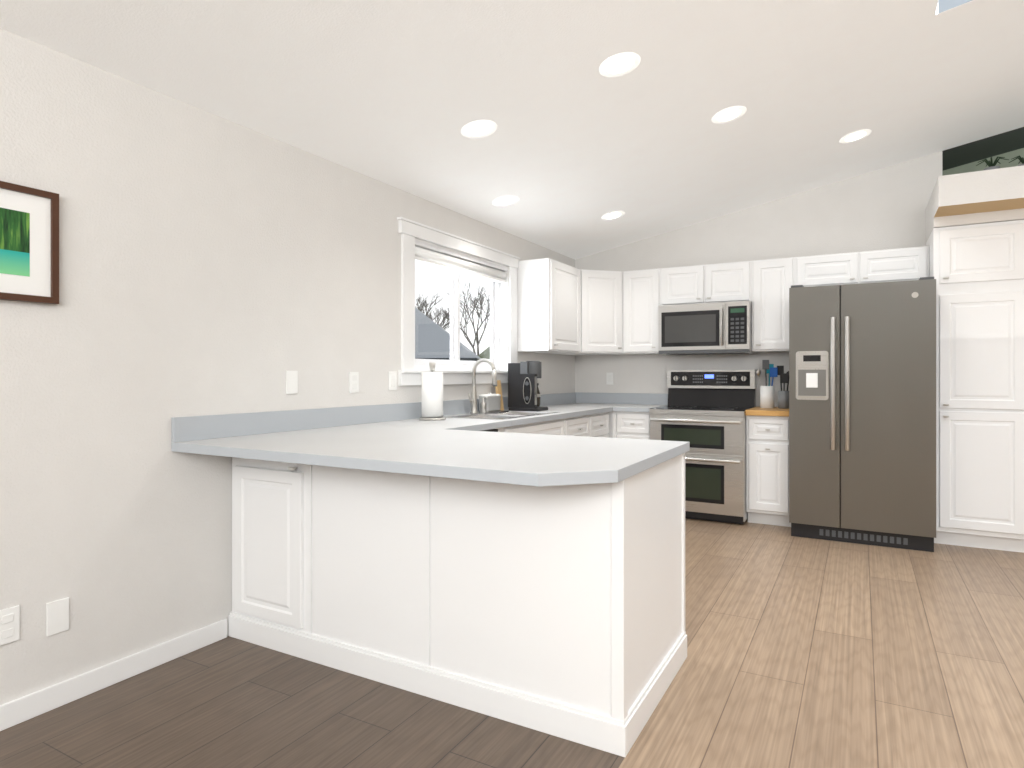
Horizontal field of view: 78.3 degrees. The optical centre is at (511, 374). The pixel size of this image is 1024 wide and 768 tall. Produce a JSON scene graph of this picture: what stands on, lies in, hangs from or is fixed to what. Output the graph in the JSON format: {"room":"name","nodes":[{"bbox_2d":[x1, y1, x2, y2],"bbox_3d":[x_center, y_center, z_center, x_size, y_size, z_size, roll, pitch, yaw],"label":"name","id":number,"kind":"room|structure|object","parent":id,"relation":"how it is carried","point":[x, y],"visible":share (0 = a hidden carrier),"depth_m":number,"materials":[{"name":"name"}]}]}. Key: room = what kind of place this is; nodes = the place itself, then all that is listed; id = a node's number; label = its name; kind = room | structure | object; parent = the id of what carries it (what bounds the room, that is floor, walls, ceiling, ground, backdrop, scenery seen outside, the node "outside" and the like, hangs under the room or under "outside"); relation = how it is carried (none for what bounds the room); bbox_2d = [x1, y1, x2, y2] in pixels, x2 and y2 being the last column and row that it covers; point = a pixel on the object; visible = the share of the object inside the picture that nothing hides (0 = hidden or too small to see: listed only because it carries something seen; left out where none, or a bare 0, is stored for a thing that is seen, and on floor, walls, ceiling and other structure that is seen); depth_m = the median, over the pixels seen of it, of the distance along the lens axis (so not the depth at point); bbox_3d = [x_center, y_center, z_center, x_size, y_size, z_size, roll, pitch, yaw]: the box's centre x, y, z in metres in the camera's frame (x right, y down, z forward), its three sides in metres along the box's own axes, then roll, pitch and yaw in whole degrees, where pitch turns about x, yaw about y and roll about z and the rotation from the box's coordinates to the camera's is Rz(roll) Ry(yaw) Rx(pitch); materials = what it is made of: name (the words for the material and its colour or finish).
{"room":"kitchen","nodes":[
{"label":"kitchen","id":0,"kind":"room"},
{"bbox_2d":[0,28,574,704],"bbox_3d":[-1.470,0.000,2.745,0.150,2.398,8.750,0,0,29],"label":"wall","id":1,"kind":"structure","parent":0,"point":[210,264],"depth_m":2.59,"materials":[{"name":"beige paint"}]},
{"bbox_2d":[0,605,19,645],"bbox_3d":[-1.715,0.854,2.138,0.008,0.118,0.072,0,0,29],"label":"electrical outlet plate","id":2,"kind":"object","parent":1,"relation":"attached to","point":[9,625],"visible":1,"depth_m":2.14,"materials":[{"name":"white plastic"}]},
{"bbox_2d":[0,181,58,303],"bbox_3d":[-1.780,-0.450,1.998,0.028,0.394,0.602,0,0,29],"label":"picture frame","id":3,"kind":"object","parent":1,"relation":"attached to","point":[29,244],"visible":0.94,"depth_m":2.18,"materials":[{"name":"brown wood"}]},
{"bbox_2d":[46,597,68,635],"bbox_3d":[-1.641,0.874,2.274,0.006,0.118,0.072,0,0,29],"label":"blank wall plate","id":4,"kind":"object","parent":1,"relation":"attached to","point":[57,616],"visible":1,"depth_m":2.27,"materials":[{"name":"white plastic"}]},
{"bbox_2d":[0,618,226,730],"bbox_3d":[-2.410,1.157,0.877,0.014,0.085,4.570,0,0,29],"label":"baseboard","id":5,"kind":"structure","parent":1,"relation":"attached to","point":[34,704],"depth_m":2.40,"materials":[{"name":"white wood"}]},
{"bbox_2d":[286,371,297,393],"bbox_3d":[-1.122,0.039,3.210,0.006,0.118,0.072,0,0,29],"label":"electrical outlet plate","id":6,"kind":"object","parent":1,"relation":"attached to","point":[291,382],"visible":1,"depth_m":3.21,"materials":[{"name":"white plastic"}]},
{"bbox_2d":[349,372,358,392],"bbox_3d":[-0.904,0.044,3.603,0.008,0.118,0.072,0,0,29],"label":"electrical outlet plate","id":7,"kind":"object","parent":1,"relation":"attached to","point":[353,382],"visible":1,"depth_m":3.60,"materials":[{"name":"white plastic"}]},
{"bbox_2d":[389,371,396,390],"bbox_3d":[-0.739,0.039,3.900,0.009,0.118,0.072,0,0,29],"label":"light switch","id":8,"kind":"object","parent":1,"relation":"attached to","point":[392,380],"visible":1,"depth_m":3.90,"materials":[{"name":"white plastic"}]},
{"bbox_2d":[397,217,519,385],"bbox_3d":[-0.388,-0.458,4.658,0.190,1.055,1.575,0,0,29],"label":"window","id":9,"kind":"structure","parent":1,"relation":"in","point":[410,231],"depth_m":4.66,"materials":[{"name":"white wood"}]},
{"bbox_2d":[415,240,507,282],"bbox_3d":[-0.367,-0.550,4.655,0.070,0.658,1.246,0,0,29],"label":"window blind","id":10,"kind":"object","parent":9,"relation":"attached to","point":[432,255],"visible":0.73,"depth_m":4.57,"materials":[{"name":"white fabric"}]},
{"bbox_2d":[517,258,580,353],"bbox_3d":[0.334,-0.577,5.512,0.321,0.762,0.640,0,0,29],"label":"upper cabinet","id":11,"kind":"object","parent":1,"relation":"attached to","point":[564,309],"depth_m":5.27,"materials":[{"name":"white paint"}]},
{"bbox_2d":[0,518,1023,767],"bbox_3d":[1.272,1.229,1.142,6.500,0.060,8.900,0,0,29],"label":"floor","id":12,"kind":"structure","parent":0,"point":[806,652],"depth_m":2.35,"materials":[{"name":"brown wood"}]},
{"bbox_2d":[336,467,415,692],"bbox_3d":[-0.347,0.761,2.839,0.405,0.876,0.804,0,0,29],"label":"base cabinet","id":13,"kind":"object","parent":12,"relation":"on","point":[376,510],"depth_m":2.47,"materials":[{"name":"white paint"}]},
{"bbox_2d":[171,392,618,460],"bbox_3d":[-0.106,0.252,4.365,0.660,0.143,4.289,0,0,29],"label":"countertop","id":14,"kind":"structure","parent":13,"relation":"on","point":[252,435],"depth_m":3.25,"materials":[{"name":"grey laminate"}]},
{"bbox_2d":[419,363,445,420],"bbox_3d":[-0.503,0.104,3.976,0.170,0.360,0.170,0,0,29],"label":"towel stand","id":15,"kind":"object","parent":14,"relation":"on","point":[432,395],"visible":1,"depth_m":3.92,"materials":[{"name":"silver metal"}]},
{"bbox_2d":[468,358,496,412],"bbox_3d":[-0.214,0.082,4.513,0.225,0.398,0.100,0,0,29],"label":"gooseneck faucet","id":16,"kind":"object","parent":14,"relation":"on","point":[473,400],"visible":1,"depth_m":4.55,"materials":[{"name":"silver metal"}]},
{"bbox_2d":[480,397,487,412],"bbox_3d":[-0.204,0.226,4.651,0.063,0.116,0.043,0,0,29],"label":"soap pump","id":17,"kind":"object","parent":14,"relation":"on","point":[482,406],"visible":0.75,"depth_m":4.64,"materials":[{"name":"silver metal"}]},
{"bbox_2d":[478,393,500,412],"bbox_3d":[-0.169,0.211,4.797,0.092,0.146,0.216,0,0,29],"label":"bin","id":18,"kind":"object","parent":14,"relation":"on","point":[492,401],"visible":0.9,"depth_m":4.73,"materials":[{"name":"silver metal"}]},
{"bbox_2d":[495,380,503,410],"bbox_3d":[-0.100,0.163,4.930,0.048,0.239,0.070,0,0,29],"label":"cutting board","id":19,"kind":"object","parent":14,"relation":"on","point":[498,389],"visible":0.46,"depth_m":4.93,"materials":[{"name":"brown wood"}]},
{"bbox_2d":[445,410,559,419],"bbox_3d":[-0.049,0.376,4.445,0.450,0.190,0.880,0,0,29],"label":"double-bowl sink","id":20,"kind":"object","parent":14,"relation":"in","point":[503,415],"visible":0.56,"depth_m":4.47,"materials":[{"name":"silver metal"}]},
{"bbox_2d":[508,361,547,410],"bbox_3d":[0.130,0.088,5.006,0.260,0.392,0.234,0,0,29],"label":"coffee maker","id":21,"kind":"object","parent":14,"relation":"on","point":[524,394],"visible":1,"depth_m":4.92,"materials":[{"name":"black plastic"}]},
{"bbox_2d":[416,475,503,719],"bbox_3d":[0.010,0.761,2.642,0.410,0.876,0.804,0,0,29],"label":"base cabinet","id":22,"kind":"object","parent":12,"relation":"on","point":[460,522],"depth_m":2.28,"materials":[{"name":"white paint"}]},
{"bbox_2d":[483,428,499,431],"bbox_3d":[-0.494,0.763,3.719,0.609,0.872,0.600,0,0,29],"label":"dishwasher","id":23,"kind":"object","parent":12,"relation":"on","point":[498,429],"depth_m":3.80,"materials":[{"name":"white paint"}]},
{"bbox_2d":[500,414,591,436],"bbox_3d":[0.249,0.761,5.065,0.606,0.876,0.511,0,0,29],"label":"base cabinet","id":24,"kind":"object","parent":12,"relation":"on","point":[580,425],"depth_m":4.65,"materials":[{"name":"white paint"}]},
{"bbox_2d":[504,453,686,756],"bbox_3d":[0.368,0.761,2.438,0.414,0.876,0.815,0,0,29],"label":"base cabinet","id":25,"kind":"object","parent":12,"relation":"on","point":[558,611],"depth_m":2.11,"materials":[{"name":"white paint"}]},
{"bbox_2d":[271,424,689,486],"bbox_3d":[-0.051,0.304,2.502,1.243,0.038,1.084,0,0,29],"label":"countertop","id":26,"kind":"structure","parent":25,"relation":"on","point":[402,438],"depth_m":2.25,"materials":[{"name":"grey laminate"}]},
{"bbox_2d":[592,411,611,437],"bbox_3d":[0.486,0.761,5.493,0.606,0.876,0.467,0,0,29],"label":"base cabinet","id":27,"kind":"object","parent":12,"relation":"on","point":[601,422],"depth_m":5.40,"materials":[{"name":"white paint"}]},
{"bbox_2d":[616,411,649,439],"bbox_3d":[1.187,0.761,5.753,0.358,0.876,0.606,0,0,29],"label":"base cabinet","id":28,"kind":"object","parent":12,"relation":"on","point":[629,425],"depth_m":5.49,"materials":[{"name":"white paint"}]},
{"bbox_2d":[619,393,667,411],"bbox_3d":[1.202,0.252,5.730,0.309,0.143,0.634,0,0,29],"label":"countertop","id":29,"kind":"structure","parent":28,"relation":"on","point":[628,402],"depth_m":5.99,"materials":[{"name":"grey laminate"}]},
{"bbox_2d":[649,369,755,523],"bbox_3d":[1.641,0.577,5.409,0.766,1.245,0.716,0,0,29],"label":"range","id":30,"kind":"object","parent":12,"relation":"on","point":[702,412],"visible":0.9,"depth_m":5.15,"materials":[{"name":"silver metal"}]},
{"bbox_2d":[746,415,790,526],"bbox_3d":[2.161,0.761,5.214,0.331,0.876,0.606,0,0,29],"label":"base cabinet","id":31,"kind":"object","parent":12,"relation":"on","point":[767,437],"depth_m":4.96,"materials":[{"name":"white paint"}]},
{"bbox_2d":[745,406,788,416],"bbox_3d":[2.154,0.302,5.201,0.332,0.042,0.637,0,0,29],"label":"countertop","id":32,"kind":"structure","parent":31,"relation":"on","point":[759,411],"depth_m":4.95,"materials":[{"name":"brown wood"}]},
{"bbox_2d":[755,360,777,407],"bbox_3d":[2.142,0.078,5.294,0.174,0.405,0.121,0,0,29],"label":"utensil crock","id":33,"kind":"object","parent":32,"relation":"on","point":[766,396],"visible":0.98,"depth_m":5.25,"materials":[{"name":"white ceramic"}]},
{"bbox_2d":[777,366,788,408],"bbox_3d":[2.258,0.103,5.224,0.118,0.355,0.092,0,0,29],"label":"utensil crock","id":34,"kind":"object","parent":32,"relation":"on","point":[783,399],"visible":0.88,"depth_m":5.19,"materials":[{"name":"grey ceramic"}]},
{"bbox_2d":[789,277,935,551],"bbox_3d":[2.627,0.270,4.763,0.905,1.858,0.892,0,0,29],"label":"fridge","id":35,"kind":"object","parent":12,"relation":"on","point":[862,413],"visible":1,"depth_m":4.42,"materials":[{"name":"grey metal"}]},
{"bbox_2d":[926,220,1023,552],"bbox_3d":[3.332,0.084,4.544,0.530,2.230,0.646,0,0,29],"label":"pantry cabinet","id":36,"kind":"object","parent":12,"relation":"on","point":[976,271],"visible":0.92,"depth_m":4.29,"materials":[{"name":"white paint"}]},
{"bbox_2d":[0,0,1023,259],"bbox_3d":[1.235,-1.803,1.076,6.500,1.324,8.750,0,0,29],"label":"ceiling","id":37,"kind":"structure","parent":0,"point":[568,152],"depth_m":3.16,"materials":[{"name":"white paint"}]},
{"bbox_2d":[461,120,496,137],"bbox_3d":[-0.177,-1.318,3.361,0.196,0.058,0.196,0,0,29],"label":"recessed light","id":38,"kind":"object","parent":37,"relation":"in","point":[479,129],"visible":0.88,"depth_m":3.35,"materials":[{"name":"white plastic"}]},
{"bbox_2d":[492,195,518,205],"bbox_3d":[-0.045,-1.241,4.465,0.196,0.058,0.196,0,0,29],"label":"recessed light","id":39,"kind":"object","parent":37,"relation":"in","point":[508,200],"visible":0.79,"depth_m":4.45,"materials":[{"name":"white plastic"}]},
{"bbox_2d":[601,211,624,219],"bbox_3d":[0.831,-1.318,5.181,0.196,0.058,0.196,0,0,29],"label":"recessed light","id":40,"kind":"object","parent":37,"relation":"in","point":[612,215],"visible":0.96,"depth_m":5.17,"materials":[{"name":"white plastic"}]},
{"bbox_2d":[599,52,640,76],"bbox_3d":[0.505,-1.465,2.961,0.196,0.058,0.196,0,0,29],"label":"recessed light","id":41,"kind":"object","parent":37,"relation":"in","point":[619,64],"visible":0.96,"depth_m":2.95,"materials":[{"name":"white plastic"}]},
{"bbox_2d":[712,106,746,122],"bbox_3d":[1.264,-1.524,3.672,0.196,0.058,0.196,0,0,29],"label":"recessed light","id":42,"kind":"object","parent":37,"relation":"in","point":[729,114],"visible":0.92,"depth_m":3.66,"materials":[{"name":"white plastic"}]},
{"bbox_2d":[839,129,870,142],"bbox_3d":[2.352,-1.643,4.316,0.196,0.058,0.196,0,0,29],"label":"recessed light","id":43,"kind":"object","parent":37,"relation":"in","point":[855,136],"visible":0.85,"depth_m":4.31,"materials":[{"name":"white plastic"}]},
{"bbox_2d":[938,0,971,12],"bbox_3d":[2.154,-2.058,2.425,0.860,0.715,0.860,0,0,29],"label":"skylight","id":44,"kind":"object","parent":37,"relation":"attached to","point":[944,5],"visible":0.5,"depth_m":2.94,"materials":[{"name":"glass"}]},
{"bbox_2d":[575,151,941,406],"bbox_3d":[3.390,-0.292,4.970,6.500,2.982,0.150,0,0,29],"label":"wall","id":45,"kind":"structure","parent":0,"point":[883,209],"depth_m":5.50,"materials":[{"name":"beige paint"}]},
{"bbox_2d":[563,269,626,354],"bbox_3d":[0.761,-0.577,5.989,0.607,0.762,0.608,0,0,29],"label":"upper cabinet","id":46,"kind":"object","parent":45,"relation":"attached to","point":[581,269],"depth_m":6.13,"materials":[{"name":"white paint"}]},
{"bbox_2d":[581,270,624,353],"bbox_3d":[0.823,-0.577,5.775,0.295,0.738,0.294,0,0,29],"label":"upper cabinet","id":47,"kind":"object","parent":45,"relation":"attached to","point":[602,292],"depth_m":5.77,"materials":[{"name":"white paint"}]},
{"bbox_2d":[606,373,612,384],"bbox_3d":[0.967,0.039,6.219,0.072,0.118,0.009,0,0,29],"label":"switch plate","id":48,"kind":"object","parent":45,"relation":"attached to","point":[609,378],"visible":1,"depth_m":6.22,"materials":[{"name":"white plastic"}]},
{"bbox_2d":[625,268,660,353],"bbox_3d":[1.253,-0.577,5.880,0.359,0.762,0.322,0,0,29],"label":"upper cabinet","id":49,"kind":"object","parent":45,"relation":"attached to","point":[642,287],"depth_m":5.74,"materials":[{"name":"white paint"}]},
{"bbox_2d":[661,265,704,305],"bbox_3d":[1.579,-0.787,5.700,0.386,0.342,0.322,0,0,29],"label":"upper cabinet","id":50,"kind":"object","parent":45,"relation":"attached to","point":[685,284],"depth_m":5.56,"materials":[{"name":"white paint"}]},
{"bbox_2d":[705,261,752,302],"bbox_3d":[1.916,-0.787,5.513,0.385,0.342,0.322,0,0,29],"label":"upper cabinet","id":51,"kind":"object","parent":45,"relation":"attached to","point":[733,281],"depth_m":5.37,"materials":[{"name":"white paint"}]},
{"bbox_2d":[658,301,756,354],"bbox_3d":[1.716,-0.396,5.548,0.766,0.433,0.454,0,0,29],"label":"microwave","id":52,"kind":"object","parent":51,"relation":"attached to","point":[707,328],"visible":0.98,"depth_m":5.38,"materials":[{"name":"silver metal"}]},
{"bbox_2d":[752,257,796,351],"bbox_3d":[2.230,-0.577,5.339,0.332,0.762,0.322,0,0,29],"label":"upper cabinet","id":53,"kind":"object","parent":45,"relation":"attached to","point":[772,278],"depth_m":5.20,"materials":[{"name":"white paint"}]},
{"bbox_2d":[797,252,860,287],"bbox_3d":[2.576,-0.832,5.148,0.458,0.252,0.322,0,0,29],"label":"upper cabinet","id":54,"kind":"object","parent":45,"relation":"attached to","point":[840,269],"depth_m":5.00,"materials":[{"name":"white paint"}]},
{"bbox_2d":[861,246,928,283],"bbox_3d":[2.977,-0.832,4.926,0.459,0.252,0.322,0,0,29],"label":"upper cabinet","id":55,"kind":"object","parent":45,"relation":"attached to","point":[902,264],"depth_m":4.78,"materials":[{"name":"white paint"}]},
{"bbox_2d":[926,165,1023,241],"bbox_3d":[4.432,-1.167,3.765,3.210,0.268,0.950,0,0,29],"label":"soffit","id":56,"kind":"structure","parent":45,"relation":"attached to","point":[983,197],"depth_m":4.09,"materials":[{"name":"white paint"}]},
{"bbox_2d":[976,156,1008,169],"bbox_3d":[3.170,-1.364,4.149,0.173,0.124,0.177,0,0,29],"label":"potted plant","id":57,"kind":"object","parent":56,"relation":"on","point":[990,164],"visible":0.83,"depth_m":4.13,"materials":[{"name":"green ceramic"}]},
{"bbox_2d":[1009,155,1023,165],"bbox_3d":[3.341,-1.364,4.088,0.173,0.124,0.177,0,0,29],"label":"potted plant","id":58,"kind":"object","parent":56,"relation":"on","point":[1020,159],"visible":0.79,"depth_m":4.09,"materials":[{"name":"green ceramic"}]},
{"bbox_2d":[942,148,1023,175],"bbox_3d":[4.933,-1.754,4.556,3.400,1.207,0.620,0,0,29],"label":"wall","id":59,"kind":"structure","parent":0,"point":[969,167],"depth_m":5.26,"materials":[{"name":"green paint"}]},
{"bbox_2d":[942,127,1023,170],"bbox_3d":[3.540,-1.803,5.241,6.500,1.324,0.770,0,0,29],"label":"ceiling","id":60,"kind":"structure","parent":0,"point":[992,146],"depth_m":5.02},
{"label":"outside","id":61,"kind":"structure","parent":0,"visible":0},
{"bbox_3d":[-17.500,2.299,63.000,129.572,0.200,140.903,0,0,29],"label":"ground","id":62,"kind":"structure","parent":61,"visible":0},
{"bbox_2d":[416,294,434,319],"bbox_3d":[-8.656,-2.271,52.603,4.645,8.940,6.367,0,0,29],"label":"tree","id":63,"kind":"object","parent":62,"relation":"on","point":[425,308],"depth_m":53.58,"materials":[{"name":"grey plant"}]},
{"bbox_2d":[416,292,449,329],"bbox_3d":[-6.406,-1.977,45.335,6.064,8.352,5.148,0,0,29],"label":"tree","id":64,"kind":"object","parent":62,"relation":"on","point":[437,317],"depth_m":44.63,"materials":[{"name":"grey plant"}]},
{"bbox_2d":[415,307,479,360],"bbox_3d":[-5.475,-0.251,23.490,8.750,4.900,7.720,0,0,0],"label":"house","id":65,"kind":"structure","parent":62,"relation":"on","point":[430,345],"depth_m":20.64,"materials":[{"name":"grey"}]},
{"bbox_2d":[441,282,489,354],"bbox_3d":[-2.845,-2.905,55.376,6.798,10.208,7.867,0,0,29],"label":"tree","id":66,"kind":"object","parent":62,"relation":"on","point":[487,314],"depth_m":54.51,"materials":[{"name":"grey plant"}]},
{"bbox_2d":[478,346,489,359],"bbox_3d":[-1.611,0.179,33.838,5.165,4.039,5.908,0,0,29],"label":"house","id":67,"kind":"structure","parent":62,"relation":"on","point":[485,352],"depth_m":33.79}
]}

